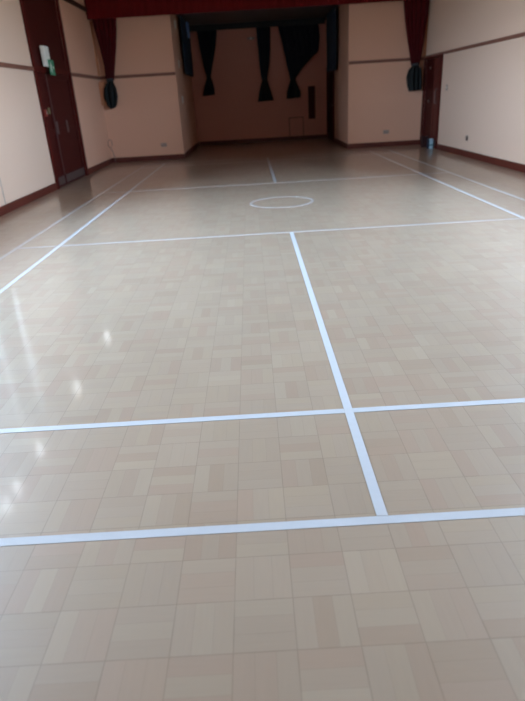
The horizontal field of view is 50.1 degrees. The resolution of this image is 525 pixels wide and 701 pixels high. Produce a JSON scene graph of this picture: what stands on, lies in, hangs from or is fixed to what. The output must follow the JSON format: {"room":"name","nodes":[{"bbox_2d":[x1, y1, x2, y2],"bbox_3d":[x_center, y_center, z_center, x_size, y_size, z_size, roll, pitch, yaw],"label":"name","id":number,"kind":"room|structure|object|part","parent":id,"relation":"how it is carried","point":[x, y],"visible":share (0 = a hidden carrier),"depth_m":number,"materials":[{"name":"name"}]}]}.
{"room":"community hall","nodes":[
{"label":"community hall","id":0,"kind":"room"},
{"bbox_2d":[0,0,110,206],"bbox_3d":[-4.036,-2.991,5.941,0.200,3.780,18.800,-3,24,0],"label":"wall","id":1,"kind":"structure","parent":0,"point":[26,168],"depth_m":9.67,"materials":[{"name":"beige paint"}]},
{"bbox_2d":[0,62,99,79],"bbox_3d":[-4.059,-5.424,10.934,0.025,0.070,7.300,-3,24,0],"label":"trim","id":2,"kind":"structure","parent":1,"relation":"attached to","point":[2,64],"depth_m":9.55,"materials":[{"name":"brown wood"}]},
{"bbox_2d":[19,0,88,188],"bbox_3d":[-4.128,-5.152,11.010,0.235,3.570,2.220,-3,24,0],"label":"door","id":3,"kind":"structure","parent":1,"relation":"in","point":[56,94],"depth_m":11.03,"materials":[{"name":"brown wood"}]},
{"bbox_3d":[-4.128,-6.075,10.596,0.044,1.340,1.954,-3,24,0],"label":"overdoor panel","id":4,"kind":"part","parent":3,"relation":"part of","materials":[{"name":"brown wood"}]},
{"bbox_2d":[39,45,55,75],"bbox_3d":[-3.986,-5.375,10.425,0.087,0.480,0.390,-3,24,0],"label":"exit sign","id":5,"kind":"object","parent":3,"relation":"attached to","point":[46,61],"visible":1,"depth_m":10.33,"materials":[{"name":"white plastic"}]},
{"bbox_3d":[-3.945,-5.298,10.516,0.010,0.260,0.290,-3,24,0],"label":"sign plate","id":6,"kind":"part","parent":5,"relation":"part of","materials":[{"name":"green plastic"}]},
{"bbox_3d":[-3.934,-3.334,11.019,0.004,0.150,0.420,-3,24,0],"label":"kick plate","id":7,"kind":"part","parent":3,"relation":"part of","materials":[{"name":"silver metal"}]},
{"bbox_3d":[-3.957,-3.735,11.913,0.004,0.150,1.340,-3,24,0],"label":"kick plate","id":8,"kind":"part","parent":3,"relation":"part of","materials":[{"name":"silver metal"}]},
{"bbox_2d":[0,158,112,215],"bbox_3d":[-3.825,-1.329,6.680,0.022,0.125,18.378,-3,24,0],"label":"baseboard","id":9,"kind":"structure","parent":1,"relation":"attached to","point":[22,201],"depth_m":9.58,"materials":[{"name":"brown wood"}]},
{"bbox_2d":[64,0,86,11],"bbox_3d":[-4.178,-7.674,12.398,0.050,0.090,2.380,-3,24,0],"label":"trim","id":10,"kind":"structure","parent":1,"relation":"attached to","point":[72,2],"depth_m":12.62,"materials":[{"name":"brown wood"}]},
{"bbox_2d":[90,22,99,75],"bbox_3d":[-4.164,-7.491,13.977,0.050,1.200,0.050,-3,24,0],"label":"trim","id":11,"kind":"structure","parent":1,"relation":"attached to","point":[91,25],"depth_m":13.95,"materials":[{"name":"brown wood"}]},
{"bbox_2d":[98,82,106,105],"bbox_3d":[-4.051,-6.537,14.320,0.158,0.530,0.108,-3,24,0],"label":"wall box","id":12,"kind":"object","parent":1,"relation":"attached to","point":[101,85],"visible":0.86,"depth_m":14.26,"materials":[{"name":"brown wood"}]},
{"bbox_2d":[90,15,184,157],"bbox_3d":[-3.174,-6.861,14.422,1.950,3.780,0.200,-3,24,0],"label":"wall","id":13,"kind":"structure","parent":0,"point":[146,115],"depth_m":14.43,"materials":[{"name":"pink paint"}]},
{"bbox_2d":[100,72,175,78],"bbox_3d":[-3.168,-6.971,14.250,1.925,0.070,0.025,-3,24,0],"label":"trim","id":14,"kind":"structure","parent":13,"relation":"attached to","point":[165,73],"depth_m":14.24,"materials":[{"name":"brown wood"}]},
{"bbox_2d":[112,154,184,162],"bbox_3d":[-3.061,-5.152,15.070,1.972,0.125,0.022,-3,24,0],"label":"baseboard","id":15,"kind":"structure","parent":13,"relation":"attached to","point":[174,156],"depth_m":15.06,"materials":[{"name":"brown wood"}]},
{"bbox_2d":[170,14,197,152],"bbox_3d":[-2.348,-7.775,16.609,0.200,3.560,4.500,-3,24,0],"label":"wall","id":16,"kind":"structure","parent":0,"point":[185,88],"depth_m":15.87,"materials":[{"name":"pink paint"}]},
{"bbox_2d":[185,142,198,157],"bbox_3d":[-2.138,-6.131,17.120,0.022,0.125,4.478,-3,24,0],"label":"baseboard","id":17,"kind":"structure","parent":16,"relation":"attached to","point":[196,145],"depth_m":16.77,"materials":[{"name":"brown wood"}]},
{"bbox_2d":[178,5,336,25],"bbox_3d":[-0.153,-9.595,15.847,4.800,0.140,4.500,-3,24,0],"label":"ceiling","id":18,"kind":"structure","parent":0,"point":[240,16],"depth_m":16.26,"materials":[{"name":"black paint"}]},
{"bbox_2d":[177,14,193,76],"bbox_3d":[-2.189,-8.822,16.390,0.182,1.430,2.450,-3,24,0],"label":"curtain","id":19,"kind":"object","parent":18,"relation":"hanging from","point":[184,26],"visible":1,"depth_m":15.91,"materials":[{"name":"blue fabric"}]},
{"bbox_2d":[197,24,216,95],"bbox_3d":[-1.719,-9.287,18.018,0.670,2.030,0.141,-3,24,0],"label":"curtain","id":20,"kind":"object","parent":18,"relation":"hanging from","point":[207,39],"visible":1,"depth_m":17.89,"materials":[{"name":"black fabric"}]},
{"bbox_2d":[189,18,325,31],"bbox_3d":[-0.185,-10.173,17.542,4.340,0.165,0.073,-3,24,0],"label":"curtain valance","id":21,"kind":"object","parent":18,"relation":"hanging from","point":[309,21],"visible":0.97,"depth_m":17.52,"materials":[{"name":"fabric"}]},
{"bbox_2d":[256,21,272,101],"bbox_3d":[0.045,-9.269,18.070,0.530,2.300,0.140,-3,24,0],"label":"curtain","id":22,"kind":"object","parent":18,"relation":"hanging from","point":[263,33],"visible":1,"depth_m":18.01,"materials":[{"name":"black fabric"}]},
{"bbox_2d":[278,18,318,98],"bbox_3d":[1.182,-9.354,18.060,1.310,2.260,0.159,-3,24,0],"label":"curtain","id":23,"kind":"object","parent":18,"relation":"hanging from","point":[300,43],"visible":1,"depth_m":17.89,"materials":[{"name":"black fabric"}]},
{"bbox_2d":[326,5,338,71],"bbox_3d":[1.996,-8.913,16.179,0.132,1.550,2.050,-3,24,0],"label":"curtain","id":24,"kind":"object","parent":18,"relation":"hanging from","point":[331,18],"visible":1,"depth_m":15.78,"materials":[{"name":"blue fabric"}]},
{"bbox_2d":[190,20,326,141],"bbox_3d":[-0.101,-8.791,18.566,4.400,3.560,0.200,-3,24,0],"label":"wall","id":25,"kind":"structure","parent":0,"point":[234,112],"depth_m":18.55,"materials":[{"name":"pink paint"}]},
{"bbox_2d":[199,134,326,145],"bbox_3d":[-0.004,-7.182,19.169,4.400,0.125,0.022,-3,24,0],"label":"baseboard","id":26,"kind":"structure","parent":25,"relation":"attached to","point":[322,135],"depth_m":19.16,"materials":[{"name":"brown wood"}]},
{"bbox_2d":[289,117,303,135],"bbox_3d":[1.149,-7.583,19.021,0.490,0.590,0.016,-3,24,0],"label":"hatch","id":27,"kind":"object","parent":25,"relation":"attached to","point":[296,124],"visible":1,"depth_m":19.02,"materials":[{"name":"pink paint"}]},
{"bbox_2d":[308,86,314,118],"bbox_3d":[1.639,-8.260,18.716,0.230,1.000,0.040,-3,24,0],"label":"wall panel","id":28,"kind":"object","parent":25,"relation":"attached to","point":[311,89],"visible":1,"depth_m":18.71,"materials":[{"name":"brown wood"}]},
{"bbox_2d":[0,138,524,700],"bbox_3d":[0.262,-2.397,8.781,8.700,0.100,23.300,-3,24,0],"label":"floor","id":29,"kind":"structure","parent":0,"point":[428,313],"depth_m":2.56,"materials":[{"name":"beige wood"}]},
{"bbox_2d":[0,165,144,259],"bbox_3d":[-2.788,-1.955,8.082,0.040,0.002,13.320,-3,24,0],"label":"court line","id":30,"kind":"object","parent":29,"relation":"on","point":[39,233],"visible":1,"depth_m":7.63,"materials":[{"name":"white paint"}]},
{"bbox_2d":[0,164,164,293],"bbox_3d":[-2.309,-1.984,8.081,0.040,0.003,13.320,-3,24,0],"label":"court line","id":31,"kind":"object","parent":29,"relation":"on","point":[108,207],"visible":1,"depth_m":6.40,"materials":[{"name":"white paint"}]},
{"bbox_2d":[0,507,524,545],"bbox_3d":[0.408,0.599,1.984,6.140,0.001,0.040,-3,24,0],"label":"court line","id":32,"kind":"object","parent":29,"relation":"on","point":[508,512],"visible":1,"depth_m":1.98,"materials":[{"name":"white paint"}]},
{"bbox_2d":[0,398,524,433],"bbox_3d":[0.411,0.287,2.677,6.100,0.002,0.040,-3,24,0],"label":"court line","id":33,"kind":"object","parent":29,"relation":"on","point":[516,400],"visible":1,"depth_m":2.68,"materials":[{"name":"white paint"}]},
{"bbox_2d":[147,150,383,164],"bbox_3d":[0.124,-4.871,14.169,6.180,0.001,0.040,-3,24,0],"label":"court line","id":34,"kind":"object","parent":29,"relation":"on","point":[381,150],"visible":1,"depth_m":14.16,"materials":[{"name":"white paint"}]},
{"bbox_2d":[149,153,385,167],"bbox_3d":[0.142,-4.560,13.476,6.100,0.002,0.040,-3,24,0],"label":"court line","id":35,"kind":"object","parent":29,"relation":"on","point":[382,153],"visible":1,"depth_m":13.47,"materials":[{"name":"white paint"}]},
{"bbox_2d":[18,218,522,248],"bbox_3d":[0.322,-1.318,6.252,6.100,0.002,0.040,-3,24,0],"label":"court line","id":36,"kind":"object","parent":29,"relation":"on","point":[511,218],"visible":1,"depth_m":6.25,"materials":[{"name":"white paint"}]},
{"bbox_2d":[266,157,276,182],"bbox_3d":[0.177,-3.913,12.035,0.050,0.002,4.640,-3,24,0],"label":"court line","id":37,"kind":"object","parent":29,"relation":"on","point":[268,160],"visible":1,"depth_m":11.57,"materials":[{"name":"white paint"}]},
{"bbox_2d":[111,172,448,192],"bbox_3d":[0.231,-2.955,9.901,6.100,0.002,0.040,-3,24,0],"label":"court line","id":38,"kind":"object","parent":29,"relation":"on","point":[445,172],"visible":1,"depth_m":9.89,"materials":[{"name":"white paint"}]},
{"bbox_2d":[250,196,313,207],"bbox_3d":[0.276,-2.137,8.076,0.920,0.002,0.920,-3,24,0],"label":"circle","id":39,"kind":"object","parent":29,"relation":"on","point":[312,200],"visible":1,"depth_m":7.96,"materials":[{"name":"white paint"}]},
{"bbox_2d":[290,232,387,515],"bbox_3d":[0.375,-0.360,4.118,0.040,0.002,4.640,-3,24,0],"label":"court line","id":40,"kind":"object","parent":29,"relation":"on","point":[374,491],"visible":1,"depth_m":2.70,"materials":[{"name":"white paint"}]},
{"bbox_2d":[420,136,427,146],"bbox_3d":[4.120,-5.326,14.328,0.164,0.262,0.164,-3,24,0],"label":"waste bin","id":41,"kind":"object","parent":29,"relation":"on","point":[423,138],"visible":1,"depth_m":14.27,"materials":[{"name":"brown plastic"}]},
{"bbox_2d":[427,138,432,148],"bbox_3d":[4.154,-5.136,13.942,0.127,0.230,0.104,-3,24,0],"label":"carton","id":42,"kind":"object","parent":29,"relation":"on","point":[430,140],"visible":1,"depth_m":13.90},
{"bbox_2d":[370,151,524,218],"bbox_3d":[2.861,-2.291,8.072,0.040,0.003,13.320,-3,24,0],"label":"court line","id":43,"kind":"object","parent":29,"relation":"on","point":[370,151],"visible":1,"depth_m":8.11,"materials":[{"name":"white paint"}]},
{"bbox_2d":[389,150,524,200],"bbox_3d":[3.341,-2.311,8.053,0.040,0.002,13.360,-3,24,0],"label":"court line","id":44,"kind":"object","parent":29,"relation":"on","point":[389,150],"visible":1,"depth_m":9.03,"materials":[{"name":"white paint"}]},
{"bbox_2d":[326,4,347,142],"bbox_3d":[2.244,-8.047,16.601,0.200,3.560,4.500,-3,24,0],"label":"wall","id":45,"kind":"structure","parent":0,"point":[340,74],"depth_m":15.44,"materials":[{"name":"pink paint"}]},
{"bbox_2d":[326,68,334,141],"bbox_3d":[2.232,-7.784,17.761,0.240,2.130,1.660,-3,24,0],"label":"door","id":46,"kind":"structure","parent":45,"relation":"in","point":[329,75],"depth_m":17.98,"materials":[{"name":"brown wood"}]},
{"bbox_2d":[334,138,346,148],"bbox_3d":[2.254,-6.000,16.243,0.022,0.125,2.570,-3,24,0],"label":"baseboard","id":47,"kind":"structure","parent":45,"relation":"attached to","point":[337,141],"depth_m":16.15,"materials":[{"name":"brown wood"}]},
{"bbox_2d":[347,1,424,143],"bbox_3d":[3.165,-7.238,14.411,1.950,3.780,0.200,-3,24,0],"label":"wall","id":48,"kind":"structure","parent":0,"point":[379,98],"depth_m":14.43,"materials":[{"name":"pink paint"}]},
{"bbox_2d":[347,140,419,148],"bbox_3d":[3.256,-5.528,15.059,1.972,0.125,0.022,-3,24,0],"label":"baseboard","id":49,"kind":"structure","parent":48,"relation":"attached to","point":[407,142],"depth_m":15.05,"materials":[{"name":"brown wood"}]},
{"bbox_2d":[349,57,424,63],"bbox_3d":[3.146,-7.346,14.239,1.925,0.070,0.025,-3,24,0],"label":"trim","id":50,"kind":"structure","parent":48,"relation":"attached to","point":[422,58],"depth_m":14.23,"materials":[{"name":"brown wood"}]},
{"bbox_2d":[422,0,524,163],"bbox_3d":[4.449,-3.495,5.926,0.200,3.780,18.800,-3,24,0],"label":"wall","id":51,"kind":"structure","parent":0,"point":[483,101],"depth_m":10.88,"materials":[{"name":"beige paint"}]},
{"bbox_2d":[404,0,429,90],"bbox_3d":[3.767,-7.633,13.941,0.641,2.180,0.236,-3,24,0],"label":"stage curtain","id":52,"kind":"object","parent":51,"relation":"hanging from","point":[415,11],"visible":1,"depth_m":13.83,"materials":[{"name":"red fabric"}]},
{"bbox_2d":[424,10,428,55],"bbox_3d":[4.071,-7.989,13.959,0.050,1.180,0.050,-3,24,0],"label":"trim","id":53,"kind":"structure","parent":51,"relation":"attached to","point":[425,40],"depth_m":14.03,"materials":[{"name":"brown wood"}]},
{"bbox_2d":[419,54,443,148],"bbox_3d":[4.272,-6.174,13.992,0.244,2.065,1.435,-3,24,0],"label":"door","id":54,"kind":"structure","parent":51,"relation":"in","point":[433,67],"depth_m":13.99,"materials":[{"name":"brown wood"}]},
{"bbox_2d":[425,32,524,57],"bbox_3d":[4.198,-5.978,11.000,0.025,0.060,7.100,-3,24,0],"label":"trim","id":55,"kind":"structure","parent":51,"relation":"attached to","point":[522,34],"depth_m":10.72,"materials":[{"name":"brown wood"}]},
{"bbox_2d":[436,144,524,172],"bbox_3d":[4.455,-1.523,6.005,0.022,0.125,16.930,-3,24,0],"label":"baseboard","id":56,"kind":"structure","parent":51,"relation":"attached to","point":[488,159],"depth_m":10.91,"materials":[{"name":"brown wood"}]},
{"bbox_3d":[0.099,-5.032,5.128,8.700,0.150,18.800,-3,24,0],"label":"ceiling","id":57,"kind":"structure","parent":0,"visible":0},
{"bbox_2d":[84,0,404,19],"bbox_3d":[-0.086,-8.385,13.363,8.280,0.465,0.085,-3,24,0],"label":"pelmet","id":58,"kind":"object","parent":57,"relation":"hanging from","point":[96,9],"visible":1,"depth_m":13.39,"materials":[{"name":"red fabric"}]},
{"bbox_2d":[92,18,117,108],"bbox_3d":[-3.780,-7.184,13.952,0.603,2.180,0.264,-3,24,0],"label":"stage curtain","id":59,"kind":"object","parent":58,"relation":"hanging from","point":[105,29],"visible":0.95,"depth_m":13.83,"materials":[{"name":"red fabric"}]}
]}

